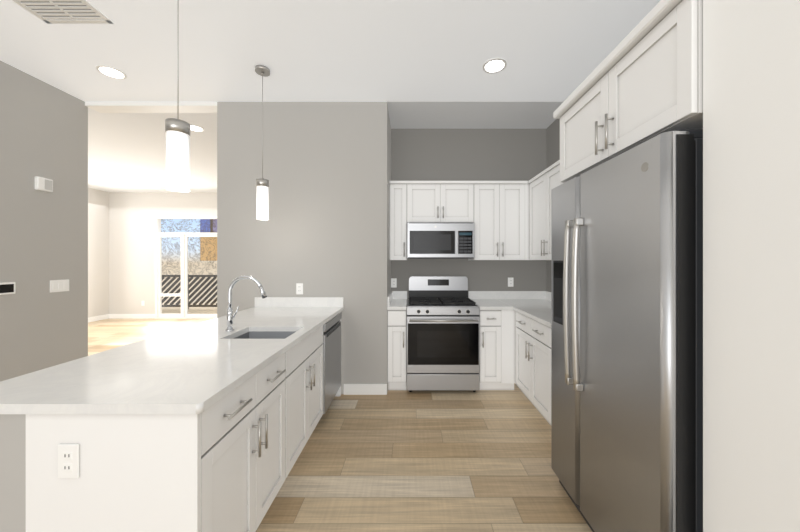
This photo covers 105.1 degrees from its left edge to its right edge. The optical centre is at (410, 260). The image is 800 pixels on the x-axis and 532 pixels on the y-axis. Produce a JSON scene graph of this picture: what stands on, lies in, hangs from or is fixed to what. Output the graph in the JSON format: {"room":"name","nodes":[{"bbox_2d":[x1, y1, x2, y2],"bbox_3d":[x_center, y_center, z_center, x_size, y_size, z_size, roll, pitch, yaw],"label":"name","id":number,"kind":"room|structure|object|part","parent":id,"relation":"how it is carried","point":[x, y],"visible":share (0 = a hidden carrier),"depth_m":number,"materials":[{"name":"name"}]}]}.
{"room":"kitchen","nodes":[
{"label":"kitchen","id":0,"kind":"room"},
{"bbox_2d":[0,61,87,381],"bbox_3d":[-5.400,-0.135,0.010,4.000,3.050,6.420,0,0,0],"label":"wall","id":1,"kind":"structure","parent":0,"point":[43,134],"depth_m":2.82,"materials":[{"name":"grey paint"}]},
{"bbox_2d":[0,282,15,294],"bbox_3d":[-3.390,0.230,2.545,0.019,0.100,0.150,0,0,0],"label":"intercom","id":2,"kind":"object","parent":1,"relation":"attached to","point":[7,288],"visible":1,"depth_m":2.57,"materials":[{"name":"white"}]},
{"bbox_2d":[35,176,52,191],"bbox_3d":[-3.382,-0.705,2.820,0.036,0.120,0.120,0,0,0],"label":"door chime","id":3,"kind":"object","parent":1,"relation":"attached to","point":[43,184],"visible":0.98,"depth_m":2.80,"materials":[{"name":"white plastic"}]},
{"bbox_2d":[50,279,68,292],"bbox_3d":[-3.396,0.240,2.960,0.009,0.115,0.162,0,0,0],"label":"light switch","id":4,"kind":"object","parent":1,"relation":"attached to","point":[59,285],"visible":1,"depth_m":2.95,"materials":[{"name":"white plastic"}]},
{"bbox_2d":[85,102,216,112],"bbox_3d":[-2.710,-1.640,3.270,1.380,0.040,0.160,0,0,0],"label":"header","id":5,"kind":"object","parent":1,"relation":"attached to","point":[153,107],"visible":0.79,"depth_m":3.23,"materials":[{"name":"white paint"}]},
{"bbox_2d":[88,188,108,317],"bbox_3d":[-7.350,-0.135,5.310,0.100,3.050,4.180,0,0,0],"label":"wall","id":6,"kind":"structure","parent":0,"point":[98,252],"depth_m":7.15,"materials":[{"name":"white paint"}]},
{"bbox_2d":[88,314,108,322],"bbox_3d":[-7.293,1.335,5.310,0.014,0.110,4.180,0,0,0],"label":"baseboard","id":7,"kind":"structure","parent":6,"relation":"attached to","point":[91,319],"depth_m":7.13,"materials":[{"name":"white wood"}]},
{"bbox_2d":[109,192,216,313],"bbox_3d":[-2.200,-0.135,7.475,10.400,3.050,0.150,0,0,0],"label":"wall","id":8,"kind":"structure","parent":0,"point":[132,215],"depth_m":7.40,"materials":[{"name":"white paint"}]},
{"bbox_2d":[109,314,154,318],"bbox_3d":[-6.720,1.335,7.393,1.100,0.110,0.014,0,0,0],"label":"baseboard","id":9,"kind":"structure","parent":8,"relation":"attached to","point":[111,316],"depth_m":7.39,"materials":[{"name":"white wood"}]},
{"bbox_2d":[155,217,216,318],"bbox_3d":[-5.285,0.160,7.440,1.770,2.460,0.120,0,0,0],"label":"window unit","id":10,"kind":"structure","parent":8,"relation":"in","point":[184,293],"depth_m":7.41,"materials":[{"name":"white"}]},
{"bbox_2d":[217,102,390,393],"bbox_3d":[-1.135,-0.135,3.565,1.770,3.050,0.750,0,0,0],"label":"wall","id":11,"kind":"structure","parent":0,"point":[323,231],"depth_m":3.19,"materials":[{"name":"grey paint"}]},
{"bbox_2d":[296,283,302,293],"bbox_3d":[-1.160,0.290,3.186,0.070,0.115,0.008,0,0,0],"label":"outlet","id":12,"kind":"object","parent":11,"relation":"attached to","point":[299,288],"visible":1,"depth_m":3.18,"materials":[{"name":"white plastic"}]},
{"bbox_2d":[264,297,343,306],"bbox_3d":[-1.160,0.426,3.176,0.920,0.100,0.020,0,0,0],"label":"backsplash","id":13,"kind":"structure","parent":11,"relation":"attached to","point":[271,301],"depth_m":3.17,"materials":[{"name":"white stone"}]},
{"bbox_2d":[344,384,386,394],"bbox_3d":[-0.475,1.335,3.183,0.450,0.110,0.014,0,0,0],"label":"baseboard","id":14,"kind":"structure","parent":11,"relation":"attached to","point":[365,389],"depth_m":3.18,"materials":[{"name":"white wood"}]},
{"bbox_2d":[387,291,394,306],"bbox_3d":[-0.237,0.426,3.514,0.020,0.100,0.607,0,0,0],"label":"backsplash","id":15,"kind":"structure","parent":11,"relation":"attached to","point":[392,296],"depth_m":3.39,"materials":[{"name":"white stone"}]},
{"bbox_2d":[0,0,660,191],"bbox_3d":[-2.500,-1.710,2.175,11.000,0.100,10.750,0,0,0],"label":"ceiling","id":16,"kind":"structure","parent":0,"point":[415,64],"depth_m":2.51,"materials":[{"name":"white paint"}]},
{"bbox_2d":[12,0,113,23],"bbox_3d":[-2.300,-1.656,2.000,0.460,0.008,0.260,0,0,0],"label":"ceiling vent","id":17,"kind":"object","parent":16,"relation":"in","point":[66,11],"visible":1,"depth_m":2.03,"materials":[{"name":"white metal"}]},
{"bbox_2d":[95,65,126,79],"bbox_3d":[-2.630,-1.656,2.690,0.200,0.008,0.200,0,0,0],"label":"recessed light","id":18,"kind":"object","parent":16,"relation":"in","point":[111,72],"visible":1,"depth_m":2.68,"materials":[{"name":"white"}]},
{"bbox_2d":[150,186,165,188],"bbox_3d":[-5.600,-1.656,6.900,0.400,0.008,0.220,0,0,0],"label":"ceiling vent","id":19,"kind":"object","parent":16,"relation":"in","point":[160,187],"visible":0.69,"depth_m":6.88,"materials":[{"name":"white"}]},
{"bbox_2d":[165,0,189,191],"bbox_3d":[-1.180,-1.010,1.550,0.120,1.300,0.120,0,0,0],"label":"pendant light","id":20,"kind":"object","parent":16,"relation":"hanging from","point":[177,131],"visible":1,"depth_m":1.51,"materials":[{"name":"white glass"}]},
{"bbox_3d":[-1.180,-0.500,1.550,0.098,0.280,0.098,0,0,0],"label":"lamp shade","id":21,"kind":"part","parent":20,"relation":"part of","materials":[{"name":"white glass"}]},
{"bbox_2d":[190,125,203,131],"bbox_3d":[-2.700,-1.656,3.820,0.200,0.008,0.200,0,0,0],"label":"recessed light","id":22,"kind":"object","parent":16,"relation":"in","point":[196,128],"visible":0.71,"depth_m":3.82,"materials":[{"name":"white"}]},
{"bbox_2d":[255,65,269,219],"bbox_3d":[-1.285,-1.010,2.650,0.120,1.300,0.120,0,0,0],"label":"pendant light","id":23,"kind":"object","parent":16,"relation":"hanging from","point":[262,198],"visible":1,"depth_m":2.62,"materials":[{"name":"white glass"}]},
{"bbox_3d":[-1.285,-0.500,2.650,0.098,0.280,0.098,0,0,0],"label":"lamp shade","id":24,"kind":"part","parent":23,"relation":"part of","materials":[{"name":"white glass"}]},
{"bbox_2d":[482,58,506,73],"bbox_3d":[0.710,-1.656,2.600,0.200,0.008,0.200,0,0,0],"label":"recessed light","id":25,"kind":"object","parent":16,"relation":"in","point":[494,65],"visible":1,"depth_m":2.59,"materials":[{"name":"white"}]},
{"bbox_2d":[88,319,591,531],"bbox_3d":[-2.500,1.415,2.175,11.000,0.050,10.750,0,0,0],"label":"floor","id":26,"kind":"structure","parent":0,"point":[435,461],"depth_m":2.07,"materials":[{"name":"brown wood"}]},
{"bbox_2d":[16,347,295,531],"bbox_3d":[-1.014,0.950,1.437,0.582,0.880,0.804,0,0,0],"label":"base cabinet","id":27,"kind":"object","parent":26,"relation":"on","point":[208,426],"depth_m":1.03,"materials":[{"name":"white wood"}]},
{"bbox_2d":[57,444,79,478],"bbox_3d":[-1.155,0.675,1.031,0.070,0.114,0.008,0,0,0],"label":"outlet","id":28,"kind":"object","parent":27,"relation":"attached to","point":[68,455],"depth_m":1.03,"materials":[{"name":"white plastic"}]},
{"bbox_2d":[0,307,343,414],"bbox_3d":[-1.160,0.493,2.103,0.920,0.034,2.168,0,0,0],"label":"countertop","id":29,"kind":"structure","parent":27,"relation":"on","point":[187,370],"depth_m":1.31,"materials":[{"name":"white stone"}]},
{"bbox_2d":[224,275,267,330],"bbox_3d":[-1.117,0.287,2.086,0.278,0.378,0.076,0,0,0],"label":"faucet","id":30,"kind":"object","parent":29,"relation":"on","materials":[{"name":"silver metal"}]},
{"bbox_2d":[232,331,307,370],"bbox_3d":[-0.971,0.609,2.045,0.446,0.222,0.388,0,0,0],"label":"sink","id":31,"kind":"object","parent":29,"relation":"in","point":[301,337],"depth_m":2.11,"materials":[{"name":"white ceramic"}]},
{"bbox_2d":[296,359,323,459],"bbox_3d":[-1.015,1.090,2.156,0.580,0.600,0.759,0,0,0],"label":"base cabinet","id":32,"kind":"object","parent":26,"relation":"on","point":[310,377],"depth_m":2.14,"materials":[{"name":"white wood"}]},
{"bbox_2d":[308,311,341,413],"bbox_3d":[-1.010,0.952,2.830,0.590,0.876,0.713,0,0,0],"label":"base cabinet","id":33,"kind":"object","parent":26,"relation":"on","point":[325,344],"depth_m":2.68,"materials":[{"name":"white"}]},
{"bbox_2d":[321,312,341,414],"bbox_3d":[-0.728,0.898,2.840,0.034,0.753,0.592,0,0,0],"label":"dishwasher","id":34,"kind":"object","parent":33,"relation":"in","point":[331,343],"depth_m":2.75,"materials":[{"name":"silver metal"}]},
{"bbox_2d":[387,299,406,389],"bbox_3d":[-0.148,0.950,3.518,0.199,0.880,0.637,0,0,0],"label":"base cabinet","id":35,"kind":"object","parent":26,"relation":"on","point":[397,313],"depth_m":3.20,"materials":[{"name":"white wood"}]},
{"bbox_2d":[407,276,479,391],"bbox_3d":[0.335,0.790,3.472,0.760,1.200,0.712,0,0,0],"label":"range","id":36,"kind":"object","parent":26,"relation":"on","point":[443,333],"visible":1,"depth_m":3.18,"materials":[{"name":"grey metal"}]},
{"bbox_2d":[479,307,494,389],"bbox_3d":[0.831,0.950,3.518,0.226,0.880,0.637,0,0,0],"label":"base cabinet","id":37,"kind":"object","parent":26,"relation":"on","point":[487,314],"depth_m":3.20,"materials":[{"name":"white wood"}]},
{"bbox_2d":[495,307,514,389],"bbox_3d":[1.002,0.950,3.511,0.217,0.880,0.652,0,0,0],"label":"base cabinet","id":38,"kind":"object","parent":26,"relation":"on","point":[504,316],"depth_m":3.20,"materials":[{"name":"white wood"}]},
{"bbox_2d":[515,311,546,420],"bbox_3d":[1.393,0.950,2.759,0.607,0.880,0.882,0,0,0],"label":"base cabinet","id":39,"kind":"object","parent":26,"relation":"on","point":[515,337],"depth_m":2.75,"materials":[{"name":"white wood"}]},
{"bbox_2d":[471,299,510,306],"bbox_3d":[0.891,0.493,3.514,0.347,0.034,0.647,0,0,0],"label":"countertop","id":40,"kind":"structure","parent":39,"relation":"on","point":[480,302],"depth_m":3.43,"materials":[{"name":"white stone"}]},
{"bbox_2d":[499,299,550,326],"bbox_3d":[1.381,0.493,2.886,0.632,0.034,1.902,0,0,0],"label":"countertop","id":41,"kind":"structure","parent":39,"relation":"on","point":[539,310],"depth_m":3.07,"materials":[{"name":"white stone"}]},
{"bbox_2d":[547,327,550,424],"bbox_3d":[1.393,0.950,2.187,0.607,0.880,0.504,0,0,0],"label":"base cabinet","id":42,"kind":"object","parent":26,"relation":"on","point":[548,328],"depth_m":2.43,"materials":[{"name":"white wood"}]},
{"bbox_2d":[551,129,702,531],"bbox_3d":[1.247,0.460,1.478,0.866,1.830,0.876,0,0,0],"label":"fridge","id":43,"kind":"object","parent":26,"relation":"on","point":[626,341],"visible":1,"depth_m":1.20,"materials":[{"name":"grey metal"}]},
{"bbox_2d":[391,129,545,299],"bbox_3d":[0.775,-0.135,3.890,2.050,3.050,0.100,0,0,0],"label":"wall","id":44,"kind":"structure","parent":0,"point":[468,154],"depth_m":3.84,"materials":[{"name":"grey paint"}]},
{"bbox_2d":[391,278,396,287],"bbox_3d":[-0.215,0.275,3.836,0.070,0.115,0.008,0,0,0],"label":"outlet","id":45,"kind":"object","parent":44,"relation":"attached to","point":[393,282],"visible":1,"depth_m":3.83,"materials":[{"name":"white plastic"}]},
{"bbox_2d":[389,181,408,259],"bbox_3d":[-0.148,-0.461,3.664,0.199,0.902,0.347,0,0,0],"label":"upper cabinet","id":46,"kind":"object","parent":44,"relation":"attached to","point":[398,190],"depth_m":3.49,"materials":[{"name":"white wood"}]},
{"bbox_2d":[409,181,472,221],"bbox_3d":[0.335,-0.676,3.664,0.766,0.472,0.347,0,0,0],"label":"upper cabinet","id":47,"kind":"object","parent":44,"relation":"attached to","point":[429,201],"depth_m":3.49,"materials":[{"name":"white wood"}]},
{"bbox_2d":[407,222,474,258],"bbox_3d":[0.335,-0.232,3.627,0.756,0.403,0.419,0,0,0],"label":"microwave","id":48,"kind":"object","parent":47,"relation":"attached to","point":[440,240],"visible":1,"depth_m":3.42,"materials":[{"name":"grey metal"}]},
{"bbox_2d":[468,181,524,259],"bbox_3d":[1.044,-0.461,3.633,0.652,0.902,0.409,0,0,0],"label":"upper cabinet","id":49,"kind":"object","parent":44,"relation":"attached to","point":[511,220],"depth_m":3.50,"materials":[{"name":"white wood"}]},
{"bbox_2d":[468,291,546,298],"bbox_3d":[1.208,0.426,3.827,0.979,0.100,0.020,0,0,0],"label":"backsplash","id":50,"kind":"structure","parent":44,"relation":"attached to","point":[471,294],"depth_m":3.82,"materials":[{"name":"white stone"}]},
{"bbox_2d":[508,278,513,286],"bbox_3d":[1.250,0.265,3.836,0.070,0.115,0.008,0,0,0],"label":"outlet","id":51,"kind":"object","parent":44,"relation":"attached to","point":[510,282],"visible":1,"depth_m":3.83,"materials":[{"name":"white plastic"}]},
{"bbox_2d":[546,119,559,291],"bbox_3d":[1.750,-0.135,2.473,0.100,3.050,2.934,0,0,0],"label":"wall","id":52,"kind":"structure","parent":0,"point":[553,143],"depth_m":3.70,"materials":[{"name":"grey paint"}]},
{"bbox_2d":[525,160,562,259],"bbox_3d":[1.498,-0.461,3.050,0.397,0.902,0.919,0,0,0],"label":"upper cabinet","id":53,"kind":"object","parent":52,"relation":"attached to","point":[538,189],"depth_m":3.21,"materials":[{"name":"white wood"}]},
{"bbox_2d":[553,0,702,182],"bbox_3d":[1.294,-0.715,1.470,0.806,0.450,0.920,0,0,0],"label":"upper cabinet","id":54,"kind":"object","parent":52,"relation":"attached to","point":[642,82],"visible":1,"depth_m":1.25,"materials":[{"name":"white wood"}]},
{"bbox_2d":[703,0,799,531],"bbox_3d":[1.380,-0.135,-1.097,0.840,3.050,4.206,0,0,0],"label":"wall","id":55,"kind":"structure","parent":0,"point":[751,265],"depth_m":0.86,"materials":[{"name":"white paint"}]},
{"label":"outside","id":56,"kind":"structure","parent":0,"visible":0},
{"bbox_2d":[161,219,216,303],"bbox_3d":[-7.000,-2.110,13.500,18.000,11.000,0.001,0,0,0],"label":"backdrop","id":57,"kind":"structure","parent":56,"point":[192,257],"depth_m":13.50,"materials":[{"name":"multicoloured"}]},
{"bbox_2d":[162,304,216,313],"bbox_3d":[-5.000,1.465,8.876,8.000,0.090,2.648,0,0,0],"label":"floor","id":58,"kind":"structure","parent":56,"point":[194,311],"depth_m":8.78,"materials":[{"name":"beige"}]},
{"bbox_2d":[162,274,216,308],"bbox_3d":[-5.130,0.910,9.000,6.989,1.040,0.080,0,0,0],"label":"deck railing","id":59,"kind":"object","parent":58,"relation":"on","point":[191,290],"depth_m":8.99,"materials":[{"name":"black metal"}]}
]}

